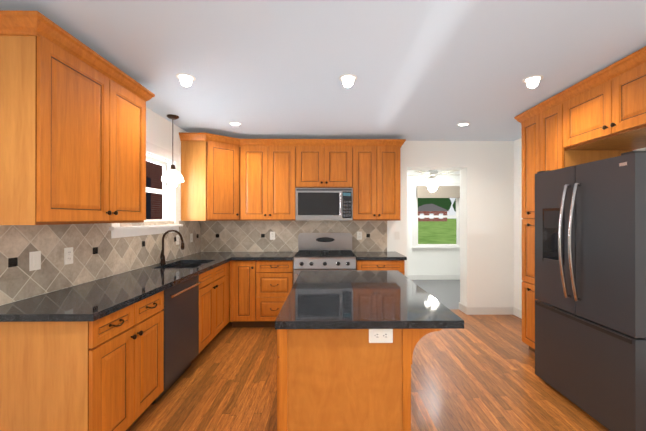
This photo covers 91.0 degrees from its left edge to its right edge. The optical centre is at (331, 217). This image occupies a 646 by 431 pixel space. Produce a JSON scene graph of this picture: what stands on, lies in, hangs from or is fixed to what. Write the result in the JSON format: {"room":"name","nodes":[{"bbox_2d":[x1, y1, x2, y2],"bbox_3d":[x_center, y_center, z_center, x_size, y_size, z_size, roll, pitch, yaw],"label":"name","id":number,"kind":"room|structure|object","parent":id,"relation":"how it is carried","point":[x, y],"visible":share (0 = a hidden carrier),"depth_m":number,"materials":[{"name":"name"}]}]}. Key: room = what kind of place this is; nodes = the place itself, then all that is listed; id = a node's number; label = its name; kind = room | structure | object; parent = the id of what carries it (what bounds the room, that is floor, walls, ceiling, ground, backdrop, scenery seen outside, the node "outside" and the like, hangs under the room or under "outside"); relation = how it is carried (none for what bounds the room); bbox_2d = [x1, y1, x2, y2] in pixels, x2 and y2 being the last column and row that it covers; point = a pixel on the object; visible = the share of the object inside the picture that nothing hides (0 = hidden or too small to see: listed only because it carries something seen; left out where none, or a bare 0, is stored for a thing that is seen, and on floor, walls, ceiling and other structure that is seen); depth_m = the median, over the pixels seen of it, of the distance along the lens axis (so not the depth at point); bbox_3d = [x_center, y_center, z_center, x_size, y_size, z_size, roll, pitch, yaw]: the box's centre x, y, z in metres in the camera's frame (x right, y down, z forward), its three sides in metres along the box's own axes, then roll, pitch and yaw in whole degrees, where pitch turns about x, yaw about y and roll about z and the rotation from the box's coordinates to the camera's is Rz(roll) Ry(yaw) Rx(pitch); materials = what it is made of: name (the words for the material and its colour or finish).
{"room":"kitchen","nodes":[
{"label":"kitchen","id":0,"kind":"room"},
{"bbox_2d":[0,107,194,305],"bbox_3d":[-1.912,0.146,1.056,0.120,2.520,7.010,0,0,-1],"label":"wall","id":1,"kind":"structure","parent":0,"point":[159,130],"depth_m":3.54,"materials":[{"name":"white paint"}]},
{"bbox_2d":[0,10,154,224],"bbox_3d":[-1.679,-0.499,2.142,0.366,1.085,1.085,0,0,-1],"label":"upper cabinet","id":2,"kind":"object","parent":1,"relation":"attached to","point":[72,129],"visible":1,"depth_m":1.81,"materials":[{"name":"brown wood"}]},
{"bbox_2d":[0,221,200,304],"bbox_3d":[-1.870,0.270,3.071,0.012,0.449,2.960,0,0,-1],"label":"tile backsplash","id":3,"kind":"structure","parent":1,"relation":"attached to","point":[99,252],"depth_m":2.29,"materials":[{"name":"grey tile"}]},
{"bbox_2d":[29,251,40,270],"bbox_3d":[-1.847,0.273,1.977,0.011,0.116,0.072,0,0,-1],"label":"outlet","id":4,"kind":"object","parent":3,"relation":"attached to","point":[35,260],"visible":1,"depth_m":1.97,"materials":[{"name":"white plastic"}]},
{"bbox_2d":[64,247,72,264],"bbox_3d":[-1.852,0.273,2.233,0.008,0.116,0.072,0,0,-1],"label":"electrical outlet","id":5,"kind":"object","parent":3,"relation":"attached to","point":[68,255],"visible":1,"depth_m":2.23,"materials":[{"name":"white plastic"}]},
{"bbox_2d":[176,235,178,244],"bbox_3d":[-1.871,0.276,3.849,0.008,0.116,0.072,0,0,-1],"label":"electrical outlet","id":6,"kind":"object","parent":3,"relation":"attached to","point":[177,239],"visible":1,"depth_m":3.84,"materials":[{"name":"white plastic"}]},
{"bbox_2d":[109,141,182,237],"bbox_3d":[-1.911,-0.290,3.272,0.175,0.940,1.250,0,0,-1],"label":"window","id":7,"kind":"structure","parent":1,"relation":"in","point":[156,154],"depth_m":3.55,"materials":[{"name":"white"}]},
{"bbox_2d":[0,0,645,140],"bbox_3d":[0.415,-1.164,1.210,4.777,0.100,7.260,0,0,-1],"label":"ceiling","id":8,"kind":"structure","parent":0,"point":[430,70],"depth_m":2.20,"materials":[{"name":"grey paint"}]},
{"bbox_2d":[161,114,183,182],"bbox_3d":[-1.749,-0.750,3.484,0.224,0.718,0.224,0,0,-1],"label":"pendant light","id":9,"kind":"object","parent":8,"relation":"hanging from","point":[172,174],"visible":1,"depth_m":3.45,"materials":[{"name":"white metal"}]},
{"bbox_2d":[176,73,195,81],"bbox_3d":[-1.162,-1.109,2.522,0.146,0.004,0.146,0,0,-1],"label":"recessed light","id":10,"kind":"object","parent":8,"relation":"in","point":[185,77],"visible":1,"depth_m":2.52,"materials":[{"name":"white"}]},
{"bbox_2d":[229,122,241,125],"bbox_3d":[-1.147,-1.107,3.762,0.146,0.004,0.146,0,0,-1],"label":"recessed light","id":11,"kind":"object","parent":8,"relation":"in","point":[235,123],"visible":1,"depth_m":3.75,"materials":[{"name":"white"}]},
{"bbox_2d":[339,74,356,81],"bbox_3d":[0.128,-1.109,2.537,0.146,0.004,0.146,0,0,-1],"label":"recessed light","id":12,"kind":"object","parent":8,"relation":"in","point":[347,78],"visible":1,"depth_m":2.53,"materials":[{"name":"white"}]},
{"bbox_2d":[457,123,469,125],"bbox_3d":[1.573,-1.107,3.794,0.146,0.004,0.146,0,0,-1],"label":"recessed light","id":13,"kind":"object","parent":8,"relation":"in","point":[462,124],"visible":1,"depth_m":3.79,"materials":[{"name":"white"}]},
{"bbox_2d":[522,75,543,82],"bbox_3d":[1.617,-1.109,2.554,0.146,0.004,0.146,0,0,-1],"label":"recessed light","id":14,"kind":"object","parent":8,"relation":"in","point":[533,79],"visible":1,"depth_m":2.55,"materials":[{"name":"white"}]},
{"bbox_2d":[127,280,609,430],"bbox_3d":[1.045,1.459,2.443,6.067,0.100,9.720,0,0,-1],"label":"floor","id":15,"kind":"structure","parent":0,"point":[477,373],"depth_m":2.64,"materials":[{"name":"brown wood"}]},
{"bbox_2d":[0,290,163,430],"bbox_3d":[-1.557,0.971,2.007,0.607,0.874,0.726,0,0,-1],"label":"base cabinet","id":16,"kind":"object","parent":15,"relation":"on","point":[105,373],"depth_m":1.65,"materials":[{"name":"brown wood"}]},
{"bbox_2d":[0,252,235,321],"bbox_3d":[-1.534,0.620,3.081,0.660,0.248,2.943,0,0,-1],"label":"countertop","id":17,"kind":"structure","parent":16,"relation":"on","point":[94,300],"depth_m":2.07,"materials":[{"name":"black stone"}]},
{"bbox_2d":[160,230,184,263],"bbox_3d":[-1.718,0.316,3.394,0.259,0.360,0.098,0,0,-1],"label":"faucet","id":18,"kind":"object","parent":17,"relation":"on","point":[162,257],"visible":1,"depth_m":3.40,"materials":[{"name":"brown metal"}]},
{"bbox_2d":[151,275,200,404],"bbox_3d":[-1.533,0.975,2.689,0.636,0.868,0.626,0,0,-1],"label":"dishwasher","id":19,"kind":"object","parent":15,"relation":"on","point":[181,326],"visible":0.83,"depth_m":2.63,"materials":[{"name":"black metal"}]},
{"bbox_2d":[191,281,223,362],"bbox_3d":[-1.573,1.090,3.376,0.607,0.640,0.727,0,0,-1],"label":"base cabinet","id":20,"kind":"object","parent":15,"relation":"on","point":[211,293],"depth_m":3.32,"materials":[{"name":"brown wood"}]},
{"bbox_2d":[199,261,229,327],"bbox_3d":[-1.578,0.974,3.844,0.607,0.874,0.260,0,0,-1],"label":"base cabinet","id":21,"kind":"object","parent":15,"relation":"on","point":[222,272],"depth_m":3.76,"materials":[{"name":"brown wood"}]},
{"bbox_2d":[230,260,293,327],"bbox_3d":[-0.885,0.975,4.248,0.788,0.874,0.640,0,0,-1],"label":"base cabinet","id":22,"kind":"object","parent":15,"relation":"on","point":[260,290],"visible":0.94,"depth_m":3.96,"materials":[{"name":"brown wood"}]},
{"bbox_2d":[236,252,296,259],"bbox_3d":[-0.853,0.517,4.244,0.729,0.038,0.633,0,0,-1],"label":"countertop","id":23,"kind":"structure","parent":22,"relation":"on","point":[239,255],"depth_m":4.11,"materials":[{"name":"black stone"}]},
{"bbox_2d":[294,233,355,282],"bbox_3d":[-0.092,0.819,4.210,0.768,1.185,0.734,0,0,-1],"label":"range","id":24,"kind":"object","parent":15,"relation":"on","point":[323,251],"visible":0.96,"depth_m":4.11,"materials":[{"name":"grey metal"}]},
{"bbox_2d":[277,275,439,430],"bbox_3d":[0.113,0.971,2.219,0.848,0.874,1.368,0,0,-1],"label":"kitchen island","id":25,"kind":"object","parent":15,"relation":"on","point":[347,340],"depth_m":1.54,"materials":[{"name":"brown wood"}]},
{"bbox_2d":[275,270,463,329],"bbox_3d":[0.171,0.513,2.224,0.900,0.038,1.440,0,0,-1],"label":"island countertop","id":26,"kind":"structure","parent":25,"relation":"on","point":[321,299],"depth_m":1.77,"materials":[{"name":"black stone"}]},
{"bbox_2d":[356,260,404,274],"bbox_3d":[0.609,0.975,4.266,0.607,0.874,0.640,0,0,-1],"label":"base cabinet","id":27,"kind":"object","parent":15,"relation":"on","point":[399,265],"visible":0.29,"depth_m":3.98,"materials":[{"name":"brown wood"}]},
{"bbox_2d":[353,252,406,259],"bbox_3d":[0.614,0.517,4.266,0.626,0.038,0.642,0,0,-1],"label":"countertop","id":28,"kind":"structure","parent":27,"relation":"on","point":[378,256],"depth_m":4.00,"materials":[{"name":"black stone"}]},
{"bbox_2d":[520,102,632,351],"bbox_3d":[2.345,0.197,3.101,0.627,2.425,0.600,0,0,-1],"label":"tall cabinet","id":29,"kind":"object","parent":15,"relation":"on","point":[542,150],"depth_m":3.20,"materials":[{"name":"brown wood"}]},
{"bbox_2d":[535,151,645,430],"bbox_3d":[2.162,0.508,2.313,0.957,1.800,0.904,0,0,-1],"label":"refrigerator","id":30,"kind":"object","parent":15,"relation":"on","point":[590,288],"visible":1,"depth_m":2.13,"materials":[{"name":"grey metal"}]},
{"bbox_2d":[407,170,459,274],"bbox_3d":[1.777,0.158,7.254,4.490,2.520,0.120,0,0,-1],"label":"wall","id":31,"kind":"structure","parent":0,"point":[433,262],"depth_m":7.20,"materials":[{"name":"white paint"}]},
{"bbox_2d":[407,275,459,279],"bbox_3d":[1.778,1.364,7.185,4.250,0.107,0.014,0,0,-1],"label":"baseboard","id":32,"kind":"structure","parent":31,"relation":"attached to","point":[412,277],"depth_m":7.18,"materials":[{"name":"white"}]},
{"bbox_2d":[411,183,459,250],"bbox_3d":[2.408,-0.002,7.234,1.210,1.550,0.175,0,0,-1],"label":"window","id":33,"kind":"structure","parent":31,"relation":"in","point":[434,247],"depth_m":7.20,"materials":[{"name":"white wood"}]},
{"bbox_2d":[417,186,459,197],"bbox_3d":[2.408,-0.568,7.162,0.990,0.270,0.043,0,0,-1],"label":"blinds","id":34,"kind":"object","parent":33,"relation":"attached to","point":[438,191],"visible":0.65,"depth_m":7.14,"materials":[{"name":"beige fabric"}]},
{"bbox_2d":[387,141,513,306],"bbox_3d":[1.018,0.153,4.720,6.067,2.520,0.250,0,0,-1],"label":"wall","id":35,"kind":"structure","parent":0,"point":[486,168],"depth_m":4.61,"materials":[{"name":"white paint"}]},
{"bbox_2d":[179,132,405,220],"bbox_3d":[-0.451,-0.495,4.243,2.871,1.085,0.666,0,0,-1],"label":"upper cabinet","id":36,"kind":"object","parent":35,"relation":"attached to","point":[226,178],"visible":1,"depth_m":4.25,"materials":[{"name":"brown wood"}]},
{"bbox_2d":[296,188,352,219],"bbox_3d":[-0.106,-0.170,4.361,0.755,0.430,0.438,0,0,-1],"label":"microwave","id":37,"kind":"object","parent":36,"relation":"attached to","point":[324,203],"visible":1,"depth_m":4.20,"materials":[{"name":"silver metal"}]},
{"bbox_2d":[201,220,386,251],"bbox_3d":[-0.543,0.273,4.570,2.680,0.449,0.012,0,0,-1],"label":"tile backsplash","id":38,"kind":"structure","parent":35,"relation":"attached to","point":[235,236],"depth_m":4.56,"materials":[{"name":"grey tile"}]},
{"bbox_2d":[270,232,274,239],"bbox_3d":[-0.855,0.268,4.559,0.072,0.116,0.008,0,0,-1],"label":"electrical outlet","id":39,"kind":"object","parent":38,"relation":"attached to","point":[272,235],"visible":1,"depth_m":4.56,"materials":[{"name":"white plastic"}]},
{"bbox_2d":[357,232,361,239],"bbox_3d":[0.398,0.268,4.574,0.072,0.116,0.008,0,0,-1],"label":"electrical outlet","id":40,"kind":"object","parent":38,"relation":"attached to","point":[359,235],"visible":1,"depth_m":4.57,"materials":[{"name":"white plastic"}]},
{"bbox_2d":[395,232,399,239],"bbox_3d":[0.942,0.268,4.589,0.072,0.116,0.011,0,0,-1],"label":"outlet","id":41,"kind":"object","parent":35,"relation":"attached to","point":[397,235],"visible":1,"depth_m":4.59,"materials":[{"name":"white plastic"}]},
{"bbox_2d":[459,302,464,309],"bbox_3d":[2.919,1.360,4.872,1.948,0.107,0.014,0,0,-1],"label":"baseboard","id":42,"kind":"structure","parent":35,"relation":"attached to","point":[461,307],"depth_m":4.77,"materials":[{"name":"white wood"}]},
{"bbox_2d":[465,306,512,314],"bbox_3d":[2.277,1.359,4.601,0.658,0.107,0.014,0,0,-1],"label":"baseboard","id":43,"kind":"structure","parent":35,"relation":"attached to","point":[490,310],"depth_m":4.59,"materials":[{"name":"white"}]},
{"bbox_2d":[514,138,645,310],"bbox_3d":[2.744,0.146,1.110,0.120,2.520,7.010,0,0,-1],"label":"wall","id":44,"kind":"structure","parent":0,"point":[518,218],"depth_m":4.50,"materials":[{"name":"white paint"}]},
{"bbox_2d":[513,307,521,318],"bbox_3d":[2.644,1.358,4.017,0.014,0.107,1.190,0,0,-1],"label":"baseboard","id":45,"kind":"structure","parent":44,"relation":"attached to","point":[516,312],"depth_m":4.50,"materials":[{"name":"white wood"}]},
{"bbox_2d":[562,58,645,149],"bbox_3d":[2.354,-0.804,2.320,0.627,0.425,0.967,0,0,-1],"label":"upper cabinet","id":46,"kind":"object","parent":44,"relation":"attached to","point":[600,115],"depth_m":2.39,"materials":[{"name":"brown wood"}]},
{"bbox_3d":[1.791,-1.155,6.087,4.490,0.100,2.460,0,0,-1],"label":"ceiling","id":47,"kind":"structure","parent":0,"visible":0},
{"bbox_2d":[407,170,459,185],"bbox_3d":[1.902,-0.852,5.940,1.150,0.505,1.153,0,0,-1],"label":"ceiling fan","id":48,"kind":"object","parent":47,"relation":"hanging from","point":[432,174],"visible":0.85,"depth_m":5.84,"materials":[{"name":"silver metal"}]},
{"label":"outside","id":49,"kind":"structure","parent":0,"visible":0},
{"bbox_2d":[146,161,455,243],"bbox_3d":[9.227,-3.665,69.113,140.000,13.400,142.000,0,0,-1],"label":"outdoor view","id":50,"kind":"object","parent":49,"point":[436,230],"depth_m":35.80,"materials":[{"name":"green plant"}]}
]}

